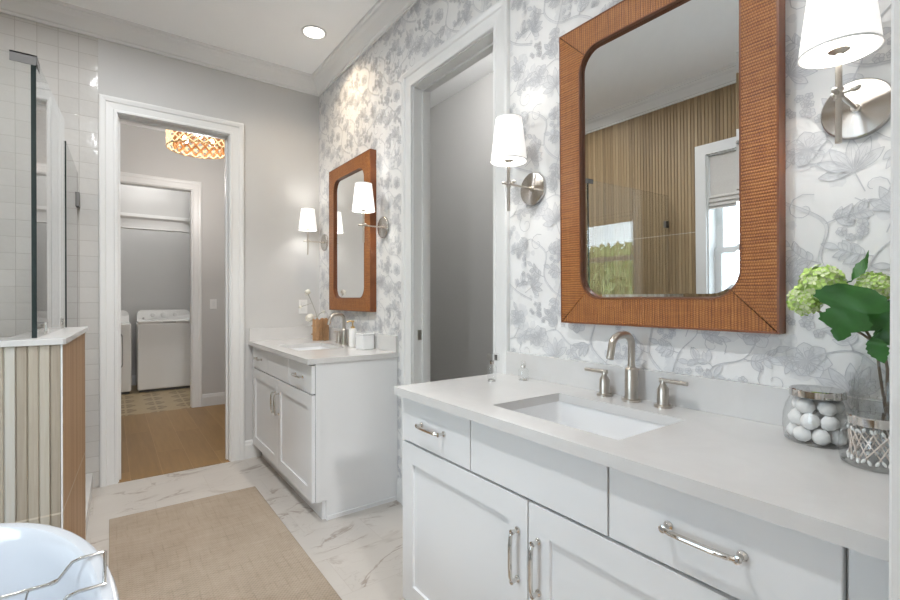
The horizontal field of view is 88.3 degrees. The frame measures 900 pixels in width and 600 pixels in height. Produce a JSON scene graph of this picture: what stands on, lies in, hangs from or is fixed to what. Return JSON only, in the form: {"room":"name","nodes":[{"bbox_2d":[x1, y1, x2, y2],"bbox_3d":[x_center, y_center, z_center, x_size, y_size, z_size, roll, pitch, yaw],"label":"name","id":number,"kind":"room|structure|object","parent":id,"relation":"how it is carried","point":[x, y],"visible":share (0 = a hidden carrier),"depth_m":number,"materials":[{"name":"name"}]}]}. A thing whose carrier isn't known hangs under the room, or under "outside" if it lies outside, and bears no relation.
{"room":"bathroom","nodes":[
{"label":"bathroom","id":0,"kind":"room"},
{"bbox_2d":[0,327,87,539],"bbox_3d":[-2.161,0.692,1.670,1.327,1.102,0.839,0,0,-36],"label":"wall","id":1,"kind":"structure","parent":0,"point":[42,379],"depth_m":1.68,"materials":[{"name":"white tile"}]},
{"bbox_2d":[9,50,64,338],"bbox_3d":[-2.211,-0.381,1.662,1.238,1.044,0.722,0,0,-36],"label":"screen","id":2,"kind":"object","parent":1,"relation":"on","point":[47,120],"visible":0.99,"depth_m":1.87,"materials":[{"name":"clear glass"}]},
{"bbox_2d":[0,13,98,487],"bbox_3d":[-2.958,-0.306,2.679,1.479,3.090,0.120,0,0,-36],"label":"tiled wall","id":3,"kind":"structure","parent":0,"point":[68,60],"depth_m":2.91,"materials":[{"name":"white tile"}]},
{"bbox_2d":[65,141,79,326],"bbox_3d":[-2.189,0.151,2.691,0.036,1.935,0.768,0,0,-36],"label":"shower door","id":4,"kind":"structure","parent":3,"relation":"attached to","point":[72,196],"depth_m":2.60,"materials":[{"name":"clear glass"}]},
{"bbox_2d":[120,184,189,217],"bbox_3d":[-3.746,-1.454,5.679,2.760,0.820,0.100,0,0,-36],"label":"wall","id":5,"kind":"structure","parent":0,"point":[133,199],"depth_m":5.70,"materials":[{"name":"beige paint"}]},
{"bbox_2d":[120,212,189,232],"bbox_3d":[-3.746,-0.954,5.681,2.760,0.180,0.100,0,0,-36],"label":"beam","id":6,"kind":"structure","parent":5,"relation":"attached to","point":[120,212],"depth_m":5.73,"materials":[{"name":"white paint"}]},
{"bbox_2d":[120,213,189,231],"bbox_3d":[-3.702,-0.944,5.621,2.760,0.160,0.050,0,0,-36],"label":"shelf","id":7,"kind":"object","parent":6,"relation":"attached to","point":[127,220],"depth_m":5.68,"materials":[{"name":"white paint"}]},
{"bbox_2d":[121,228,189,375],"bbox_3d":[-4.521,-0.323,6.740,3.000,3.090,0.120,0,0,-36],"label":"wall","id":8,"kind":"structure","parent":0,"point":[155,265],"depth_m":6.79,"materials":[{"name":"beige paint"}]},
{"bbox_2d":[131,375,135,384],"bbox_3d":[-4.480,1.152,6.692,2.760,0.140,0.016,0,0,-36],"label":"baseboard","id":9,"kind":"structure","parent":8,"relation":"attached to","point":[132,376],"depth_m":6.64,"materials":[{"name":"white paint"}]},
{"bbox_2d":[120,124,224,393],"bbox_3d":[-3.228,-0.317,5.146,4.400,3.090,0.120,0,0,-36],"label":"wall","id":10,"kind":"structure","parent":0,"point":[143,151],"depth_m":5.37,"materials":[{"name":"beige paint"}]},
{"bbox_2d":[120,172,201,407],"bbox_3d":[-3.398,-0.061,5.008,1.260,2.580,0.144,0,0,-36],"label":"door frame","id":11,"kind":"structure","parent":10,"relation":"attached to","point":[196,187],"depth_m":5.29,"materials":[{"name":"white paint"}]},
{"bbox_2d":[202,392,224,406],"bbox_3d":[-2.184,1.156,5.833,1.670,0.140,0.016,0,0,-36],"label":"baseboard","id":12,"kind":"structure","parent":10,"relation":"attached to","point":[218,398],"depth_m":5.40,"materials":[{"name":"white paint"}]},
{"bbox_2d":[210,299,216,308],"bbox_3d":[-2.762,0.047,5.409,0.072,0.116,0.009,0,0,-36],"label":"light switch","id":13,"kind":"object","parent":10,"relation":"attached to","point":[213,302],"visible":1,"depth_m":5.41,"materials":[{"name":"white plastic"}]},
{"bbox_2d":[98,38,318,485],"bbox_3d":[-1.324,-0.311,3.876,2.571,3.090,0.120,0,0,-36],"label":"wall","id":14,"kind":"structure","parent":0,"point":[281,124],"depth_m":3.67,"materials":[{"name":"beige paint"}]},
{"bbox_2d":[0,0,318,96],"bbox_3d":[-2.239,-1.791,3.063,2.860,0.124,0.100,0,0,-36],"label":"crown molding","id":15,"kind":"structure","parent":14,"relation":"attached to","point":[55,13],"depth_m":3.20,"materials":[{"name":"white paint"}]},
{"bbox_2d":[98,94,244,486],"bbox_3d":[-1.992,-0.063,3.373,0.897,2.597,0.144,0,0,-36],"label":"door frame","id":16,"kind":"structure","parent":14,"relation":"attached to","point":[108,106],"depth_m":3.19,"materials":[{"name":"white paint"}]},
{"bbox_2d":[118,460,229,482],"bbox_3d":[-1.971,1.236,3.350,0.697,0.005,0.034,0,0,-36],"label":"threshold","id":17,"kind":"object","parent":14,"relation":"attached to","point":[131,479],"depth_m":3.33,"materials":[{"name":"brown wood"}]},
{"bbox_2d":[245,439,260,458],"bbox_3d":[-1.547,1.165,3.634,0.123,0.140,0.016,0,0,-36],"label":"baseboard","id":18,"kind":"structure","parent":14,"relation":"attached to","point":[251,451],"depth_m":3.62,"materials":[{"name":"white paint"}]},
{"bbox_2d":[299,300,306,313],"bbox_3d":[-1.227,0.056,3.869,0.072,0.116,0.008,0,0,-36],"label":"power outlet","id":19,"kind":"object","parent":14,"relation":"attached to","point":[303,310],"visible":0.87,"depth_m":3.87,"materials":[{"name":"white plastic"}]},
{"bbox_2d":[86,385,405,599],"bbox_3d":[-2.052,1.265,3.548,4.400,0.060,8.200,0,0,-36],"label":"floor","id":20,"kind":"structure","parent":0,"point":[360,553],"depth_m":2.98,"materials":[{"name":"stone"}]},
{"bbox_2d":[0,523,119,599],"bbox_3d":[-0.975,0.954,0.703,0.784,0.587,1.550,0,0,-36],"label":"bathtub","id":21,"kind":"object","parent":20,"relation":"on","point":[31,554],"visible":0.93,"depth_m":1.29,"materials":[{"name":"white ceramic"}]},
{"bbox_2d":[0,550,106,599],"bbox_3d":[-1.136,0.676,0.917,0.734,0.053,0.178,0,0,-36],"label":"caddy","id":22,"kind":"object","parent":21,"relation":"on","point":[104,553],"visible":1,"depth_m":1.11,"materials":[{"name":"silver metal"}]},
{"bbox_2d":[85,473,92,533],"bbox_3d":[-2.194,1.189,2.662,0.204,0.100,0.820,0,0,-36],"label":"shower curb","id":23,"kind":"object","parent":20,"relation":"on","point":[88,477],"visible":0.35,"depth_m":2.80,"materials":[{"name":"white stone"}]},
{"bbox_2d":[121,310,130,393],"bbox_3d":[-4.628,0.684,6.109,0.685,1.080,0.698,0,0,-36],"label":"dryer","id":24,"kind":"object","parent":20,"relation":"on","point":[125,324],"visible":0.14,"depth_m":6.01,"materials":[{"name":"white metal"}]},
{"bbox_2d":[135,309,189,392],"bbox_3d":[-4.024,0.682,6.553,0.685,1.080,0.696,0,0,-36],"label":"washing machine","id":25,"kind":"object","parent":20,"relation":"on","point":[162,337],"visible":0.94,"depth_m":6.29,"materials":[{"name":"white metal"}]},
{"bbox_2d":[109,486,341,599],"bbox_3d":[-0.831,1.238,1.780,0.776,0.008,2.605,0,0,-36],"label":"runner rug","id":26,"kind":"object","parent":20,"relation":"on","point":[233,545],"visible":1,"depth_m":2.23,"materials":[{"name":"beige fabric"}]},
{"bbox_2d":[253,346,397,519],"bbox_3d":[-0.950,0.794,3.242,0.577,0.884,1.342,0,0,-36],"label":"vanity cabinet","id":27,"kind":"object","parent":20,"relation":"on","point":[329,430],"visible":0.97,"depth_m":2.75,"materials":[{"name":"white paint"}]},
{"bbox_2d":[248,326,398,364],"bbox_3d":[-0.947,0.362,3.244,0.570,0.280,1.348,0,0,-36],"label":"countertop","id":28,"kind":"structure","parent":27,"relation":"on","point":[297,344],"depth_m":3.09,"materials":[{"name":"white stone"}]},
{"bbox_2d":[291,347,329,350],"bbox_3d":[-0.970,0.427,3.227,0.322,0.150,0.458,0,0,-36],"label":"sink basin","id":29,"kind":"object","parent":28,"relation":"in","point":[295,348],"depth_m":3.43,"materials":[{"name":"white ceramic"}]},
{"bbox_2d":[311,318,328,340],"bbox_3d":[-1.034,0.231,3.684,0.139,0.177,0.092,0,0,13],"label":"vase","id":30,"kind":"object","parent":28,"relation":"on","point":[320,329],"visible":0.99,"depth_m":3.66,"materials":[{"name":"brown wood"}]},
{"bbox_2d":[299,289,316,316],"bbox_3d":[-1.125,0.035,3.663,0.142,0.242,0.050,0,0,-36],"label":"stem","id":31,"kind":"object","parent":30,"relation":"in","point":[307,292],"visible":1,"depth_m":3.65,"materials":[{"name":"white plant"}]},
{"bbox_2d":[305,313,316,322],"bbox_3d":[-1.103,0.143,3.664,0.082,0.073,0.075,0,0,13],"label":"flower","id":32,"kind":"object","parent":30,"relation":"in","point":[309,317],"visible":1,"depth_m":3.65,"materials":[{"name":"white plant"}]},
{"bbox_2d":[327,313,348,345],"bbox_3d":[-0.811,0.207,3.344,0.158,0.229,0.365,0,0,-36],"label":"widespread faucet","id":33,"kind":"object","parent":28,"relation":"on","point":[341,338],"visible":0.74,"depth_m":3.36,"materials":[{"name":"silver metal"}]},
{"bbox_2d":[347,320,356,346],"bbox_3d":[-0.671,0.231,3.173,0.064,0.182,0.054,0,0,-36],"label":"soap dispenser","id":34,"kind":"object","parent":28,"relation":"on","point":[352,337],"visible":0.99,"depth_m":3.15,"materials":[{"name":"white plastic"}]},
{"bbox_2d":[355,332,374,349],"bbox_3d":[-0.563,0.270,3.060,0.094,0.106,0.094,0,0,-44],"label":"canister","id":35,"kind":"object","parent":28,"relation":"on","point":[364,340],"visible":1,"depth_m":3.03,"materials":[{"name":"white ceramic"}]},
{"bbox_2d":[403,397,888,599],"bbox_3d":[0.435,0.802,1.353,0.577,0.884,1.420,0,0,-36],"label":"vanity cabinet","id":36,"kind":"object","parent":20,"relation":"on","point":[489,513],"visible":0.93,"depth_m":1.13,"materials":[{"name":"white paint"}]},
{"bbox_2d":[394,351,889,561],"bbox_3d":[0.438,0.370,1.355,0.570,0.280,1.424,0,0,-36],"label":"countertop","id":37,"kind":"structure","parent":36,"relation":"on","point":[723,442],"depth_m":1.12,"materials":[{"name":"white stone"}]},
{"bbox_2d":[487,353,498,381],"bbox_3d":[0.174,0.272,1.875,0.044,0.112,0.040,0,0,-36],"label":"glass bottle","id":38,"kind":"object","parent":37,"relation":"on","point":[495,356],"visible":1,"depth_m":1.87,"materials":[{"name":"clear glass"}]},
{"bbox_2d":[519,360,526,380],"bbox_3d":[0.301,0.287,1.898,0.040,0.080,0.040,0,0,-36],"label":"glass bottle","id":39,"kind":"object","parent":37,"relation":"on","point":[522,366],"visible":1,"depth_m":1.89,"materials":[{"name":"clear glass"}]},
{"bbox_2d":[512,401,664,439],"bbox_3d":[0.392,0.435,1.369,0.322,0.150,0.458,0,0,-36],"label":"sink basin","id":40,"kind":"object","parent":37,"relation":"in","point":[596,419],"depth_m":1.52,"materials":[{"name":"white ceramic"}]},
{"bbox_2d":[584,331,687,408],"bbox_3d":[0.553,0.215,1.483,0.158,0.229,0.365,0,0,-36],"label":"widespread faucet","id":41,"kind":"object","parent":37,"relation":"on","point":[631,372],"visible":1,"depth_m":1.49,"materials":[{"name":"silver metal"}]},
{"bbox_2d":[782,384,854,448],"bbox_3d":[0.860,0.270,1.085,0.134,0.124,0.134,0,0,-36],"label":"glass jar","id":42,"kind":"object","parent":37,"relation":"on","point":[815,392],"visible":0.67,"depth_m":1.06,"materials":[{"name":"clear glass"}]},
{"bbox_2d":[786,422,801,435],"bbox_3d":[0.830,0.311,1.112,0.037,0.035,0.036,0,0,12],"label":"ball","id":43,"kind":"object","parent":42,"relation":"in","point":[790,426],"visible":0.5,"depth_m":1.11,"materials":[{"name":"white"}]},
{"bbox_2d":[791,396,799,407],"bbox_3d":[0.844,0.246,1.114,0.036,0.035,0.035,0,0,29],"label":"ball","id":44,"kind":"object","parent":42,"relation":"in","point":[795,398],"visible":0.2,"depth_m":1.11,"materials":[{"name":"white"}]},
{"bbox_2d":[788,410,803,425],"bbox_3d":[0.822,0.279,1.098,0.035,0.037,0.036,0,0,28],"label":"ball","id":45,"kind":"object","parent":42,"relation":"in","point":[794,416],"visible":0.81,"depth_m":1.09,"materials":[{"name":"white"}]},
{"bbox_2d":[793,426,811,441],"bbox_3d":[0.820,0.311,1.078,0.036,0.035,0.036,0,0,16],"label":"ball","id":46,"kind":"object","parent":42,"relation":"in","point":[800,433],"visible":0.98,"depth_m":1.07,"materials":[{"name":"white"}]},
{"bbox_2d":[796,398,815,413],"bbox_3d":[0.828,0.246,1.079,0.037,0.036,0.034,0,0,22],"label":"ball","id":47,"kind":"object","parent":42,"relation":"in","point":[804,405],"visible":0.99,"depth_m":1.07,"materials":[{"name":"white"}]},
{"bbox_2d":[800,413,819,429],"bbox_3d":[0.828,0.279,1.063,0.037,0.037,0.034,0,0,16],"label":"ball","id":48,"kind":"object","parent":42,"relation":"in","point":[810,421],"visible":1,"depth_m":1.05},
{"bbox_2d":[811,399,821,410],"bbox_3d":[0.883,0.246,1.110,0.037,0.038,0.034,0,0,22],"label":"ball","id":49,"kind":"object","parent":42,"relation":"in","point":[816,402],"visible":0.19,"depth_m":1.10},
{"bbox_2d":[812,411,824,425],"bbox_3d":[0.863,0.278,1.087,0.038,0.037,0.034,0,0,25],"label":"ball","id":50,"kind":"object","parent":42,"relation":"in","point":[817,413],"visible":0.27,"depth_m":1.08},
{"bbox_2d":[812,429,831,445],"bbox_3d":[0.842,0.311,1.049,0.034,0.038,0.037,0,0,-16],"label":"ball","id":51,"kind":"object","parent":42,"relation":"in","point":[821,437],"visible":1,"depth_m":1.04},
{"bbox_2d":[817,401,837,415],"bbox_3d":[0.857,0.246,1.053,0.036,0.035,0.036,0,0,13],"label":"ball","id":52,"kind":"object","parent":42,"relation":"in","point":[826,408],"visible":0.98,"depth_m":1.04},
{"bbox_2d":[820,416,839,431],"bbox_3d":[0.856,0.279,1.045,0.036,0.035,0.037,0,0,33],"label":"ball","id":53,"kind":"object","parent":42,"relation":"in","point":[828,423],"visible":1,"depth_m":1.03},
{"bbox_2d":[829,401,844,413],"bbox_3d":[0.890,0.246,1.072,0.037,0.036,0.034,0,0,-9],"label":"ball","id":54,"kind":"object","parent":42,"relation":"in","point":[840,405],"visible":0.48,"depth_m":1.06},
{"bbox_2d":[829,430,846,445],"bbox_3d":[0.877,0.311,1.049,0.034,0.037,0.037,0,0,10],"label":"ball","id":55,"kind":"object","parent":42,"relation":"in","point":[834,434],"visible":0.82,"depth_m":1.04,"materials":[{"name":"white"}]},
{"bbox_2d":[833,414,847,429],"bbox_3d":[0.889,0.279,1.057,0.036,0.035,0.037,0,0,6],"label":"ball","id":56,"kind":"object","parent":42,"relation":"in","point":[842,418],"visible":0.56,"depth_m":1.04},
{"bbox_2d":[838,410,889,465],"bbox_3d":[0.856,0.282,0.930,0.120,0.100,0.120,0,0,-36],"label":"glass jar","id":57,"kind":"object","parent":37,"relation":"on","point":[868,419],"visible":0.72,"depth_m":0.92,"materials":[{"name":"clear glass"}]},
{"bbox_2d":[847,424,850,454],"bbox_3d":[0.828,0.289,0.960,0.038,0.071,0.006,0,0,-42],"label":"cotton swab","id":58,"kind":"object","parent":57,"relation":"in","point":[848,425],"visible":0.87,"depth_m":0.95,"materials":[{"name":"paper"}]},
{"bbox_2d":[849,429,853,458],"bbox_3d":[0.824,0.289,0.952,0.006,0.065,0.048,0,0,36],"label":"cotton swab","id":59,"kind":"object","parent":57,"relation":"in","point":[851,455],"visible":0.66,"depth_m":0.94,"materials":[{"name":"fabric"}]},
{"bbox_2d":[847,429,857,452],"bbox_3d":[0.821,0.289,0.945,0.006,0.065,0.048,0,0,24],"label":"cotton swab","id":60,"kind":"object","parent":57,"relation":"in","point":[856,432],"visible":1,"depth_m":0.94,"materials":[{"name":"paper"}]},
{"bbox_2d":[848,423,859,462],"bbox_3d":[0.817,0.289,0.938,0.006,0.073,0.034,0,0,12],"label":"cotton swab","id":61,"kind":"object","parent":57,"relation":"in","point":[857,458],"visible":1,"depth_m":0.93,"materials":[{"name":"paper"}]},
{"bbox_2d":[848,422,859,454],"bbox_3d":[0.843,0.289,0.967,0.033,0.073,0.006,0,0,-18],"label":"cotton swab","id":62,"kind":"object","parent":57,"relation":"in","point":[858,452],"visible":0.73,"depth_m":0.97,"materials":[{"name":"paper"}]},
{"bbox_2d":[850,428,865,459],"bbox_3d":[0.819,0.289,0.929,0.006,0.073,0.033,0,0,0],"label":"cotton swab","id":63,"kind":"object","parent":57,"relation":"in","point":[863,429],"visible":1,"depth_m":0.93,"materials":[{"name":"paper"}]},
{"bbox_2d":[850,425,871,465],"bbox_3d":[0.817,0.289,0.921,0.006,0.070,0.039,0,0,-12],"label":"cotton swab","id":64,"kind":"object","parent":57,"relation":"in","point":[851,426],"visible":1,"depth_m":0.92,"materials":[{"name":"paper"}]},
{"bbox_2d":[854,425,869,454],"bbox_3d":[0.860,0.289,0.967,0.035,0.072,0.006,0,0,6],"label":"cotton swab","id":65,"kind":"object","parent":57,"relation":"in","point":[868,452],"visible":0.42,"depth_m":0.97,"materials":[{"name":"paper"}]},
{"bbox_2d":[858,430,877,459],"bbox_3d":[0.823,0.289,0.915,0.006,0.072,0.035,0,0,-24],"label":"cotton swab","id":66,"kind":"object","parent":57,"relation":"in","point":[875,431],"visible":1,"depth_m":0.91,"materials":[{"name":"paper"}]},
{"bbox_2d":[857,428,886,467],"bbox_3d":[0.825,0.289,0.907,0.006,0.066,0.046,0,0,-36],"label":"cotton swab","id":67,"kind":"object","parent":57,"relation":"in","point":[858,430],"visible":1,"depth_m":0.91,"materials":[{"name":"paper"}]},
{"bbox_2d":[858,426,885,456],"bbox_3d":[0.874,0.289,0.961,0.048,0.065,0.006,0,0,30],"label":"cotton swab","id":68,"kind":"object","parent":57,"relation":"in","point":[882,453],"visible":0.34,"depth_m":0.96,"materials":[{"name":"paper"}]},
{"bbox_2d":[866,430,882,454],"bbox_3d":[0.883,0.289,0.960,0.034,0.073,0.006,0,0,42],"label":"cotton swab","id":69,"kind":"object","parent":57,"relation":"in","point":[880,432],"visible":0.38,"depth_m":0.96,"materials":[{"name":"paper"}]},
{"bbox_2d":[861,436,889,462],"bbox_3d":[0.828,0.289,0.899,0.048,0.065,0.006,0,0,42],"label":"cotton swab","id":70,"kind":"object","parent":57,"relation":"in","point":[885,441],"visible":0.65,"depth_m":0.90,"materials":[{"name":"paper"}]},
{"bbox_2d":[870,430,888,460],"bbox_3d":[0.837,0.289,0.896,0.038,0.071,0.006,0,0,30],"label":"cotton swab","id":71,"kind":"object","parent":57,"relation":"in","point":[871,431],"visible":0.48,"depth_m":0.90,"materials":[{"name":"paper"}]},
{"bbox_2d":[875,449,888,466],"bbox_3d":[0.844,0.289,0.892,0.041,0.069,0.006,0,0,18],"label":"cotton swab","id":72,"kind":"object","parent":57,"relation":"in","point":[877,464],"visible":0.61,"depth_m":0.89,"materials":[{"name":"paper"}]},
{"bbox_2d":[849,354,889,451],"bbox_3d":[0.947,0.226,1.005,0.126,0.212,0.124,0,0,-36],"label":"glass vase","id":73,"kind":"object","parent":37,"relation":"on","point":[884,449],"visible":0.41,"depth_m":1.03,"materials":[{"name":"clear glass"}]},
{"bbox_2d":[786,285,888,438],"bbox_3d":[0.857,0.133,1.026,0.185,0.338,0.073,0,0,30],"label":"stem","id":74,"kind":"object","parent":73,"relation":"in","point":[798,301],"visible":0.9,"depth_m":1.03,"materials":[{"name":"green plant"}]},
{"bbox_2d":[797,250,889,436],"bbox_3d":[0.859,0.098,1.013,0.163,0.408,0.108,0,0,39],"label":"potted plant","id":75,"kind":"object","parent":73,"relation":"in","point":[849,305],"visible":0.94,"depth_m":0.98,"materials":[{"name":"green plant"}]},
{"bbox_2d":[854,271,889,438],"bbox_3d":[0.913,0.120,0.980,0.086,0.365,0.095,0,0,13],"label":"stem","id":76,"kind":"object","parent":73,"relation":"in","point":[877,348],"visible":0.56,"depth_m":0.97,"materials":[{"name":"green plant"}]},
{"bbox_2d":[58,0,492,137],"bbox_3d":[-2.052,-1.895,3.534,4.400,0.080,8.200,0,0,-36],"label":"ceiling","id":77,"kind":"structure","parent":0,"point":[266,30],"depth_m":3.11,"materials":[{"name":"white paint"}]},
{"bbox_2d":[166,129,224,158],"bbox_3d":[-2.400,-1.643,4.433,0.552,0.430,0.552,0,0,-36],"label":"crystal ceiling light","id":78,"kind":"object","parent":77,"relation":"attached to","point":[184,138],"visible":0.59,"depth_m":4.45,"materials":[{"name":"gold metal"}]},
{"bbox_2d":[301,25,326,39],"bbox_3d":[-0.941,-1.849,3.207,0.170,0.008,0.170,0,0,-36],"label":"recessed light","id":79,"kind":"object","parent":77,"relation":"in","point":[313,32],"visible":1,"depth_m":3.20,"materials":[{"name":"white paint"}]},
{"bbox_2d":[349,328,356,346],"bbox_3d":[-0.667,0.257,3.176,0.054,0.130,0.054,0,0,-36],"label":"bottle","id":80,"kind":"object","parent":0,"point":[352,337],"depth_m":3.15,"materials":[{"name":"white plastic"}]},
{"bbox_2d":[430,72,492,381],"bbox_3d":[0.633,-0.310,3.481,0.120,3.090,3.070,0,0,-36],"label":"wall","id":81,"kind":"structure","parent":0,"point":[461,125],"depth_m":4.11,"materials":[{"name":"beige paint"}]},
{"bbox_2d":[319,0,890,477],"bbox_3d":[0.079,-0.305,2.424,0.123,3.090,3.880,0,0,-36],"label":"wall","id":82,"kind":"structure","parent":0,"point":[838,195],"depth_m":1.80,"materials":[{"name":"white paper"}]},
{"bbox_2d":[298,208,327,254],"bbox_3d":[-1.124,-0.554,3.780,0.219,0.372,0.147,0,0,-36],"label":"wall sconce","id":83,"kind":"object","parent":82,"relation":"attached to","point":[307,222],"visible":1,"depth_m":3.72,"materials":[{"name":"white fabric"}]},
{"bbox_2d":[329,149,375,311],"bbox_3d":[-0.724,-0.464,3.379,0.046,1.085,0.718,0,0,-36],"label":"mirror","id":84,"kind":"object","parent":82,"relation":"attached to","point":[352,262],"visible":1,"depth_m":3.35,"materials":[{"name":"red wood"}]},
{"bbox_2d":[329,327,397,351],"bbox_3d":[-0.725,0.272,3.406,0.020,0.100,1.348,0,0,-36],"label":"backsplash","id":85,"kind":"structure","parent":82,"relation":"attached to","point":[385,342],"depth_m":3.01,"materials":[{"name":"white stone"}]},
{"bbox_2d":[312,0,417,95],"bbox_3d":[-0.053,-1.788,2.415,0.100,0.124,3.730,0,0,-36],"label":"crown molding","id":86,"kind":"structure","parent":82,"relation":"attached to","point":[384,14],"depth_m":3.18,"materials":[{"name":"white paint"}]},
{"bbox_2d":[352,182,388,242],"bbox_3d":[-0.518,-0.550,2.953,0.219,0.372,0.147,0,0,-36],"label":"wall sconce","id":87,"kind":"object","parent":82,"relation":"attached to","point":[363,199],"visible":1,"depth_m":2.90,"materials":[{"name":"white fabric"}]},
{"bbox_2d":[397,477,400,502],"bbox_3d":[-0.305,1.168,2.841,0.016,0.140,0.064,0,0,-36],"label":"baseboard","id":88,"kind":"structure","parent":82,"relation":"attached to","point":[398,479],"depth_m":2.84,"materials":[{"name":"white paint"}]},
{"bbox_2d":[401,0,509,505],"bbox_3d":[0.033,-0.059,2.470,0.144,2.597,0.925,0,0,-36],"label":"door frame","id":89,"kind":"structure","parent":82,"relation":"attached to","point":[496,18],"depth_m":2.73,"materials":[{"name":"white paint"}]},
{"bbox_2d":[490,113,545,210],"bbox_3d":[0.265,-0.544,1.884,0.219,0.372,0.147,0,0,-36],"label":"wall sconce","id":90,"kind":"object","parent":82,"relation":"attached to","point":[508,148],"visible":1,"depth_m":1.84,"materials":[{"name":"white fabric"}]},
{"bbox_2d":[504,157,513,162],"bbox_3d":[0.236,-0.571,1.863,0.040,0.040,0.040,0,0,-36],"label":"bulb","id":91,"kind":"object","parent":90,"relation":"attached to","point":[507,159],"depth_m":1.85,"materials":[{"name":"white glass"}]},
{"bbox_2d":[559,0,785,333],"bbox_3d":[0.650,-0.455,1.492,0.046,1.085,0.718,-1,1,-36],"label":"mirror","id":92,"kind":"object","parent":82,"relation":"attached to","point":[673,115],"visible":1,"depth_m":1.42,"materials":[{"name":"wood"}]},
{"bbox_2d":[506,351,889,446],"bbox_3d":[0.659,0.280,1.517,0.020,0.100,1.424,0,0,-36],"label":"backsplash","id":93,"kind":"structure","parent":82,"relation":"attached to","point":[762,403],"depth_m":1.40,"materials":[{"name":"white stone"}]},
{"bbox_2d":[797,0,890,143],"bbox_3d":[0.884,-0.531,1.040,0.219,0.372,0.147,0,0,-36],"label":"wall sconce","id":94,"kind":"object","parent":82,"relation":"attached to","point":[835,33],"visible":0.98,"depth_m":1.02,"materials":[{"name":"white fabric"}]},
{"bbox_2d":[827,38,850,55],"bbox_3d":[0.855,-0.558,1.018,0.040,0.040,0.040,0,0,-36],"label":"bulb","id":95,"kind":"object","parent":94,"relation":"attached to","point":[839,47],"depth_m":1.01,"materials":[{"name":"white glass"}]},
{"bbox_3d":[-0.068,-0.295,0.005,2.980,3.090,0.150,0,0,-36],"label":"wall","id":96,"kind":"structure","parent":0,"visible":0},
{"bbox_2d":[889,0,899,599],"bbox_3d":[0.159,-0.042,0.280,1.080,2.582,0.024,0,0,-36],"label":"door frame","id":97,"kind":"structure","parent":96,"relation":"attached to","point":[894,441],"depth_m":0.55,"materials":[{"name":"white paint"}]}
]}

